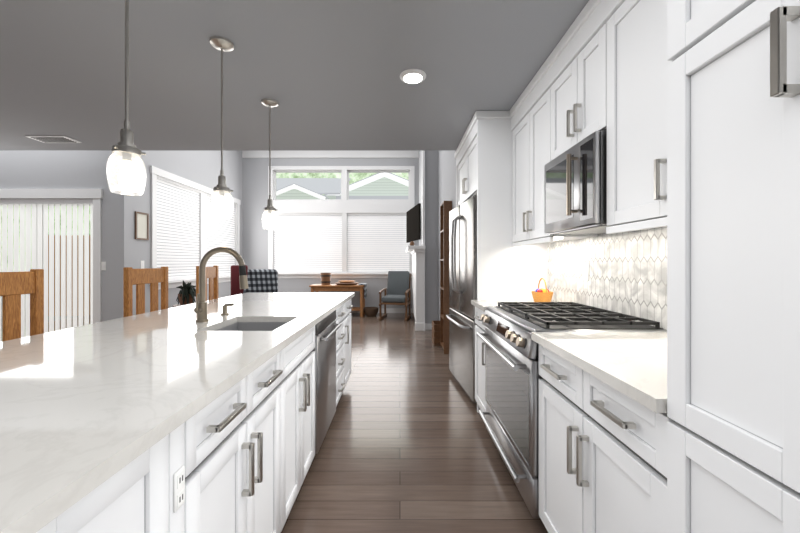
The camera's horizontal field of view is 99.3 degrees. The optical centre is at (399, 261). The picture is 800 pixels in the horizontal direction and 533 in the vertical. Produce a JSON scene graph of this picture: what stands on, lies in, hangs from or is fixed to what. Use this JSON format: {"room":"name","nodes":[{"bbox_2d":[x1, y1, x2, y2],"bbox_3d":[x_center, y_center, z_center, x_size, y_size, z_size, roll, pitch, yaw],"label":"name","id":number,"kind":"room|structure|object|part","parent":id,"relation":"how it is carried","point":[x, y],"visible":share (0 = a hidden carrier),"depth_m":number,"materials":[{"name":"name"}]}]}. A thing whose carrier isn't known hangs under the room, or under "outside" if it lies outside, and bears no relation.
{"room":"kitchen","nodes":[
{"label":"kitchen","id":0,"kind":"room"},
{"bbox_2d":[0,151,455,322],"bbox_3d":[-2.890,-0.870,2.850,8.620,4.200,11.100,0,0,0],"label":"wall","id":1,"kind":"structure","parent":0,"point":[122,247],"depth_m":5.88,"materials":[{"name":"grey paint"}]},
{"bbox_2d":[0,199,92,341],"bbox_3d":[-5.101,0.168,4.699,1.779,2.065,0.061,0,0,0],"label":"vertical blind","id":2,"kind":"object","parent":1,"relation":"attached to","point":[25,234],"visible":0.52,"depth_m":4.70,"materials":[{"name":"white"}]},
{"bbox_2d":[0,189,102,322],"bbox_3d":[-5.100,0.115,4.745,2.040,2.230,0.210,0,0,0],"label":"trim","id":3,"kind":"structure","parent":1,"relation":"attached to","point":[96,195],"depth_m":4.65,"materials":[{"name":"white wood"}]},
{"bbox_2d":[101,262,105,269],"bbox_3d":[-4.070,0.055,4.665,0.070,0.120,0.008,0,0,0],"label":"light switch","id":4,"kind":"object","parent":1,"relation":"attached to","point":[103,265],"visible":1,"depth_m":4.66,"materials":[{"name":"white plastic"}]},
{"bbox_2d":[135,211,148,239],"bbox_3d":[-3.780,-0.525,4.980,0.019,0.400,0.250,0,0,0],"label":"picture frame","id":5,"kind":"object","parent":1,"relation":"attached to","point":[141,226],"visible":0.96,"depth_m":4.97,"materials":[{"name":"white paper"}]},
{"bbox_2d":[149,166,240,289],"bbox_3d":[-3.805,-0.515,6.580,0.210,1.890,2.900,0,0,0],"label":"window","id":6,"kind":"structure","parent":1,"relation":"in","point":[174,179],"depth_m":6.04,"materials":[{"name":"white wood"}]},
{"bbox_2d":[157,179,234,277],"bbox_3d":[-3.825,-0.525,6.580,0.010,1.570,2.560,0,0,0],"label":"window blind","id":7,"kind":"object","parent":6,"relation":"attached to","point":[178,231],"visible":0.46,"depth_m":6.05,"materials":[{"name":"white plastic"}]},
{"bbox_2d":[242,151,418,157],"bbox_3d":[-1.670,-2.600,8.185,4.240,0.180,0.030,0,0,0],"label":"crown molding","id":8,"kind":"structure","parent":1,"relation":"attached to","point":[333,154],"depth_m":8.17,"materials":[{"name":"white wood"}]},
{"bbox_2d":[268,166,414,277],"bbox_3d":[-1.410,-0.960,8.210,3.660,2.700,0.220,0,0,0],"label":"window","id":9,"kind":"structure","parent":1,"relation":"in","point":[344,205],"depth_m":8.18,"materials":[{"name":"white wood"}]},
{"bbox_2d":[274,213,409,271],"bbox_3d":[-1.410,-0.475,8.230,3.280,1.410,0.040,0,0,0],"label":"window blind","id":10,"kind":"object","parent":9,"relation":"attached to","point":[312,242],"visible":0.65,"depth_m":8.23,"materials":[{"name":"white"}]},
{"bbox_2d":[350,308,412,312],"bbox_3d":[-1.670,1.175,8.192,4.240,0.110,0.015,0,0,0],"label":"baseboard","id":11,"kind":"structure","parent":1,"relation":"attached to","point":[388,310],"depth_m":8.19,"materials":[{"name":"white"}]},
{"bbox_2d":[454,140,509,211],"bbox_3d":[0.925,-0.914,3.544,0.583,0.628,0.591,0,0,0],"label":"upper cabinet","id":12,"kind":"object","parent":1,"relation":"attached to","point":[458,154],"depth_m":3.57,"materials":[{"name":"white wood"}]},
{"bbox_2d":[542,0,645,239],"bbox_3d":[1.060,-0.692,1.790,0.313,1.073,0.678,0,0,0],"label":"upper cabinet","id":13,"kind":"object","parent":1,"relation":"attached to","point":[570,72],"depth_m":1.81,"materials":[{"name":"white wood"}]},
{"bbox_2d":[544,130,609,234],"bbox_3d":[1.009,-0.377,1.790,0.374,0.427,0.536,0,0,0],"label":"microwave","id":14,"kind":"object","parent":13,"relation":"attached to","point":[575,188],"visible":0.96,"depth_m":1.66,"materials":[{"name":"silver metal"}]},
{"bbox_2d":[598,0,649,231],"bbox_3d":[1.060,-0.692,1.139,0.313,1.073,0.741,0,0,0],"label":"upper cabinet","id":15,"kind":"object","parent":1,"relation":"attached to","point":[623,25],"depth_m":1.39,"materials":[{"name":"white wood"}]},
{"bbox_2d":[1,313,547,532],"bbox_3d":[-2.800,1.280,2.850,8.800,0.100,11.100,0,0,0],"label":"floor","id":16,"kind":"structure","parent":0,"point":[408,445],"depth_m":2.15,"materials":[{"name":"brown wood"}]},
{"bbox_2d":[0,269,43,341],"bbox_3d":[-1.853,0.635,1.720,0.435,1.190,0.450,0,0,0],"label":"chair","id":17,"kind":"object","parent":16,"relation":"on","point":[14,286],"visible":0.15,"depth_m":1.82,"materials":[{"name":"brown wood"}]},
{"bbox_2d":[123,267,167,316],"bbox_3d":[-1.853,0.635,2.760,0.435,1.190,0.450,0,0,0],"label":"chair","id":18,"kind":"object","parent":16,"relation":"on","point":[141,278],"visible":0.15,"depth_m":2.69,"materials":[{"name":"brown wood"}]},
{"bbox_2d":[173,280,195,306],"bbox_3d":[-2.696,0.730,4.300,0.308,0.999,0.300,0,0,0],"label":"plant","id":19,"kind":"object","parent":16,"relation":"on","point":[187,294],"visible":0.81,"depth_m":4.24,"materials":[{"name":"green plant"}]},
{"bbox_2d":[20,296,353,532],"bbox_3d":[-0.775,0.786,1.515,0.691,0.888,3.830,0,0,0],"label":"kitchen island","id":20,"kind":"object","parent":16,"relation":"on","point":[240,461],"depth_m":1.04,"materials":[{"name":"white wood"}]},
{"bbox_2d":[0,292,354,532],"bbox_3d":[-1.005,0.326,1.505,1.090,0.032,3.910,0,0,0],"label":"island countertop","id":21,"kind":"structure","parent":20,"relation":"on","point":[75,403],"depth_m":0.88,"materials":[{"name":"white stone"}]},
{"bbox_2d":[194,247,248,321],"bbox_3d":[-0.925,0.115,1.750,0.270,0.389,0.101,0,0,0],"label":"faucet","id":22,"kind":"object","parent":21,"relation":"on","point":[200,309],"visible":1,"depth_m":1.76,"materials":[{"name":"silver metal"}]},
{"bbox_2d":[221,303,233,314],"bbox_3d":[-1.015,0.276,2.000,0.072,0.068,0.044,0,0,0],"label":"soap dispenser","id":23,"kind":"object","parent":21,"relation":"on","point":[224,309],"visible":1,"depth_m":1.99,"materials":[{"name":"silver metal"}]},
{"bbox_2d":[196,266,218,300],"bbox_3d":[-1.873,0.635,3.681,0.435,1.190,0.450,0,0,-6],"label":"chair","id":24,"kind":"object","parent":16,"relation":"on","point":[212,274],"visible":0.12,"depth_m":3.72,"materials":[{"name":"brown wood"}]},
{"bbox_2d":[231,265,277,295],"bbox_3d":[-2.552,0.645,6.096,1.157,1.170,1.146,0,0,0],"label":"armchair","id":25,"kind":"object","parent":16,"relation":"on","point":[262,280],"visible":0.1,"depth_m":6.33,"materials":[{"name":"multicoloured fabric"}]},
{"bbox_2d":[309,284,364,316],"bbox_3d":[-1.410,0.875,7.825,1.220,0.710,0.550,0,0,0],"label":"table","id":26,"kind":"object","parent":16,"relation":"on","point":[330,287],"visible":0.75,"depth_m":7.59,"materials":[{"name":"brown wood"}]},
{"bbox_2d":[320,273,330,284],"bbox_3d":[-1.700,0.384,7.800,0.252,0.270,0.252,0,0,0],"label":"bucket","id":27,"kind":"object","parent":26,"relation":"on","point":[325,278],"visible":1,"depth_m":7.70,"materials":[{"name":"brown wood"}]},
{"bbox_2d":[336,280,358,284],"bbox_3d":[-1.220,0.476,7.800,0.540,0.085,0.540,0,0,0],"label":"tray","id":28,"kind":"object","parent":26,"relation":"on","point":[347,282],"visible":1,"depth_m":7.64,"materials":[{"name":"brown wood"}]},
{"bbox_2d":[358,283,366,298],"bbox_3d":[-0.853,0.655,7.765,0.155,0.330,0.370,0,0,0],"label":"table cloth","id":29,"kind":"object","parent":26,"relation":"on","point":[365,290],"visible":1,"depth_m":7.64,"materials":[{"name":"fabric"}]},
{"bbox_2d":[363,307,378,316],"bbox_3d":[-0.660,1.135,7.750,0.350,0.190,0.350,0,0,0],"label":"basket","id":30,"kind":"object","parent":16,"relation":"on","point":[370,311],"visible":1,"depth_m":7.63,"materials":[{"name":"wicker"}]},
{"bbox_2d":[378,271,410,320],"bbox_3d":[-0.086,0.717,7.530,0.610,1.026,0.842,0,0,10],"label":"rocking chair","id":31,"kind":"object","parent":16,"relation":"on","point":[398,289],"visible":1,"depth_m":7.67,"materials":[{"name":"grey fabric"}]},
{"bbox_2d":[406,151,424,330],"bbox_3d":[0.294,-0.865,7.000,0.309,4.190,2.000,0,0,0],"label":"fireplace mantel","id":32,"kind":"object","parent":16,"relation":"on","point":[418,279],"visible":0.9,"depth_m":6.10,"materials":[{"name":"white wood"}]},
{"bbox_2d":[406,203,420,242],"bbox_3d":[0.268,-0.770,6.981,0.252,0.680,1.137,0,0,0],"label":"tv","id":33,"kind":"object","parent":32,"relation":"attached to","point":[413,223],"visible":1,"depth_m":6.84,"materials":[{"name":"black plastic"}]},
{"bbox_2d":[432,320,439,345],"bbox_3d":[0.595,1.075,5.175,0.190,0.310,0.350,0,0,0],"label":"crate","id":34,"kind":"object","parent":16,"relation":"on","point":[436,332],"visible":0.46,"depth_m":5.00,"materials":[{"name":"brown wood"}]},
{"bbox_2d":[440,201,451,353],"bbox_3d":[0.640,0.205,4.750,0.110,2.050,0.400,0,0,0],"label":"bookcase","id":35,"kind":"object","parent":16,"relation":"on","point":[445,207],"visible":0.85,"depth_m":4.55,"materials":[{"name":"brown wood"}]},
{"bbox_2d":[446,195,476,402],"bbox_3d":[0.793,0.335,3.302,0.585,1.790,0.900,0,0,-5],"label":"fridge","id":36,"kind":"object","parent":16,"relation":"on","point":[462,258],"visible":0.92,"depth_m":3.15,"materials":[{"name":"silver metal"}]},
{"bbox_2d":[474,308,486,416],"bbox_3d":[0.913,0.786,2.562,0.606,0.888,0.426,0,0,0],"label":"base cabinet","id":37,"kind":"object","parent":16,"relation":"on","point":[479,343],"depth_m":2.61,"materials":[{"name":"white"}]},
{"bbox_2d":[471,300,557,311],"bbox_3d":[0.898,0.326,2.562,0.636,0.032,0.426,0,0,0],"label":"countertop","id":38,"kind":"structure","parent":37,"relation":"on","point":[483,304],"depth_m":2.66,"materials":[{"name":"white stone"}]},
{"bbox_2d":[531,278,552,301],"bbox_3d":[1.080,0.214,2.580,0.156,0.190,0.158,0,0,0],"label":"basket","id":39,"kind":"object","parent":38,"relation":"on","point":[542,295],"visible":0.92,"depth_m":2.53,"materials":[{"name":"orange wicker"}]},
{"bbox_2d":[477,302,666,517],"bbox_3d":[0.864,0.751,1.925,0.694,0.958,0.844,0,0,0],"label":"range","id":40,"kind":"object","parent":16,"relation":"on","point":[511,413],"visible":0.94,"depth_m":1.71,"materials":[{"name":"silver metal"}]},
{"bbox_2d":[533,340,649,532],"bbox_3d":[0.908,0.786,1.108,0.616,0.888,0.786,0,0,0],"label":"base cabinet","id":41,"kind":"object","parent":16,"relation":"on","point":[594,442],"depth_m":1.10,"materials":[{"name":"white wood"}]},
{"bbox_2d":[531,332,649,411],"bbox_3d":[0.898,0.326,1.136,0.636,0.032,0.731,0,0,0],"label":"countertop","id":42,"kind":"structure","parent":41,"relation":"on","point":[621,360],"depth_m":1.14,"materials":[{"name":"white stone"}]},
{"bbox_2d":[650,0,799,532],"bbox_3d":[0.902,0.001,0.481,0.628,2.458,0.575,0,0,0],"label":"tall cabinet","id":43,"kind":"object","parent":16,"relation":"on","point":[688,421],"depth_m":0.63,"materials":[{"name":"white wood"}]},
{"bbox_2d":[0,0,588,150],"bbox_3d":[-2.890,-2.200,2.850,8.620,1.940,11.100,0,0,0],"label":"ceiling","id":44,"kind":"structure","parent":0,"point":[325,74],"depth_m":2.17,"materials":[{"name":"grey paint"}]},
{"bbox_2d":[25,136,80,142],"bbox_3d":[-3.460,-1.224,3.400,0.380,0.012,0.180,0,0,0],"label":"ceiling vent","id":45,"kind":"object","parent":44,"relation":"in","point":[54,139],"visible":1,"depth_m":3.38,"materials":[{"name":"white metal"}]},
{"bbox_2d":[106,0,145,195],"bbox_3d":[-1.000,-0.741,1.245,0.124,0.978,0.124,0,0,0],"label":"pendant light","id":46,"kind":"object","parent":44,"relation":"hanging from","point":[126,143],"depth_m":1.22,"materials":[{"name":"white glass"}]},
{"bbox_3d":[-1.000,-0.326,1.245,0.115,0.148,0.115,0,0,0],"label":"pendant light shade","id":47,"kind":"part","parent":46,"relation":"part of","materials":[{"name":"white glass"}]},
{"bbox_2d":[209,36,233,217],"bbox_3d":[-1.000,-0.741,1.910,0.124,0.978,0.124,0,0,0],"label":"pendant light","id":48,"kind":"object","parent":44,"relation":"hanging from","point":[222,44],"depth_m":1.89,"materials":[{"name":"white glass"}]},
{"bbox_3d":[-1.000,-0.326,1.910,0.115,0.148,0.115,0,0,0],"label":"pendant light shade","id":49,"kind":"part","parent":48,"relation":"part of","materials":[{"name":"white glass"}]},
{"bbox_2d":[261,98,277,229],"bbox_3d":[-1.000,-0.741,2.615,0.124,0.978,0.124,0,0,0],"label":"pendant light","id":50,"kind":"object","parent":44,"relation":"hanging from","point":[269,103],"depth_m":2.59,"materials":[{"name":"white glass"}]},
{"bbox_3d":[-1.000,-0.326,2.615,0.115,0.148,0.115,0,0,0],"label":"pendant light shade","id":51,"kind":"part","parent":50,"relation":"part of","materials":[{"name":"white glass"}]},
{"bbox_2d":[400,69,425,83],"bbox_3d":[0.086,-1.222,2.250,0.176,0.016,0.176,0,0,0],"label":"recessed light","id":52,"kind":"object","parent":44,"relation":"in","point":[412,76],"visible":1,"depth_m":2.23,"materials":[{"name":"white plastic"}]},
{"bbox_2d":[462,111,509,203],"bbox_3d":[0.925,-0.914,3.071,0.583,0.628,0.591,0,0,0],"label":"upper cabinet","id":53,"kind":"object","parent":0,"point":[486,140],"depth_m":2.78,"materials":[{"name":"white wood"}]},
{"bbox_2d":[510,68,577,243],"bbox_3d":[1.060,-0.692,2.423,0.313,1.073,0.705,0,0,0],"label":"upper cabinet","id":54,"kind":"object","parent":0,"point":[526,113],"depth_m":2.43,"materials":[{"name":"white wood"}]},
{"label":"outside","id":55,"kind":"structure","parent":0,"visible":0},
{"bbox_2d":[1,296,77,329],"bbox_3d":[-5.000,1.440,16.500,70.000,0.180,57.000,0,0,0],"label":"ground","id":56,"kind":"structure","parent":55,"point":[1,314],"depth_m":8.27,"materials":[{"name":"grey"}]},
{"bbox_2d":[48,235,89,315],"bbox_3d":[-6.500,0.340,8.000,5.000,2.020,1.200,0,0,0],"label":"fence","id":57,"kind":"object","parent":56,"relation":"on","point":[66,275],"depth_m":8.50,"materials":[{"name":"brown wood"}]},
{"bbox_2d":[1,173,407,271],"bbox_3d":[-5.000,-9.710,10.650,70.000,22.120,45.300,0,0,0],"label":"trees","id":58,"kind":"object","parent":56,"relation":"on","point":[355,177],"depth_m":26.28,"materials":[{"name":"green plant"}]},
{"bbox_2d":[276,173,407,198],"bbox_3d":[-3.589,-2.137,23.775,15.423,6.973,10.950,0,0,0],"label":"houses","id":59,"kind":"structure","parent":56,"relation":"on","point":[384,186],"depth_m":19.99}
]}

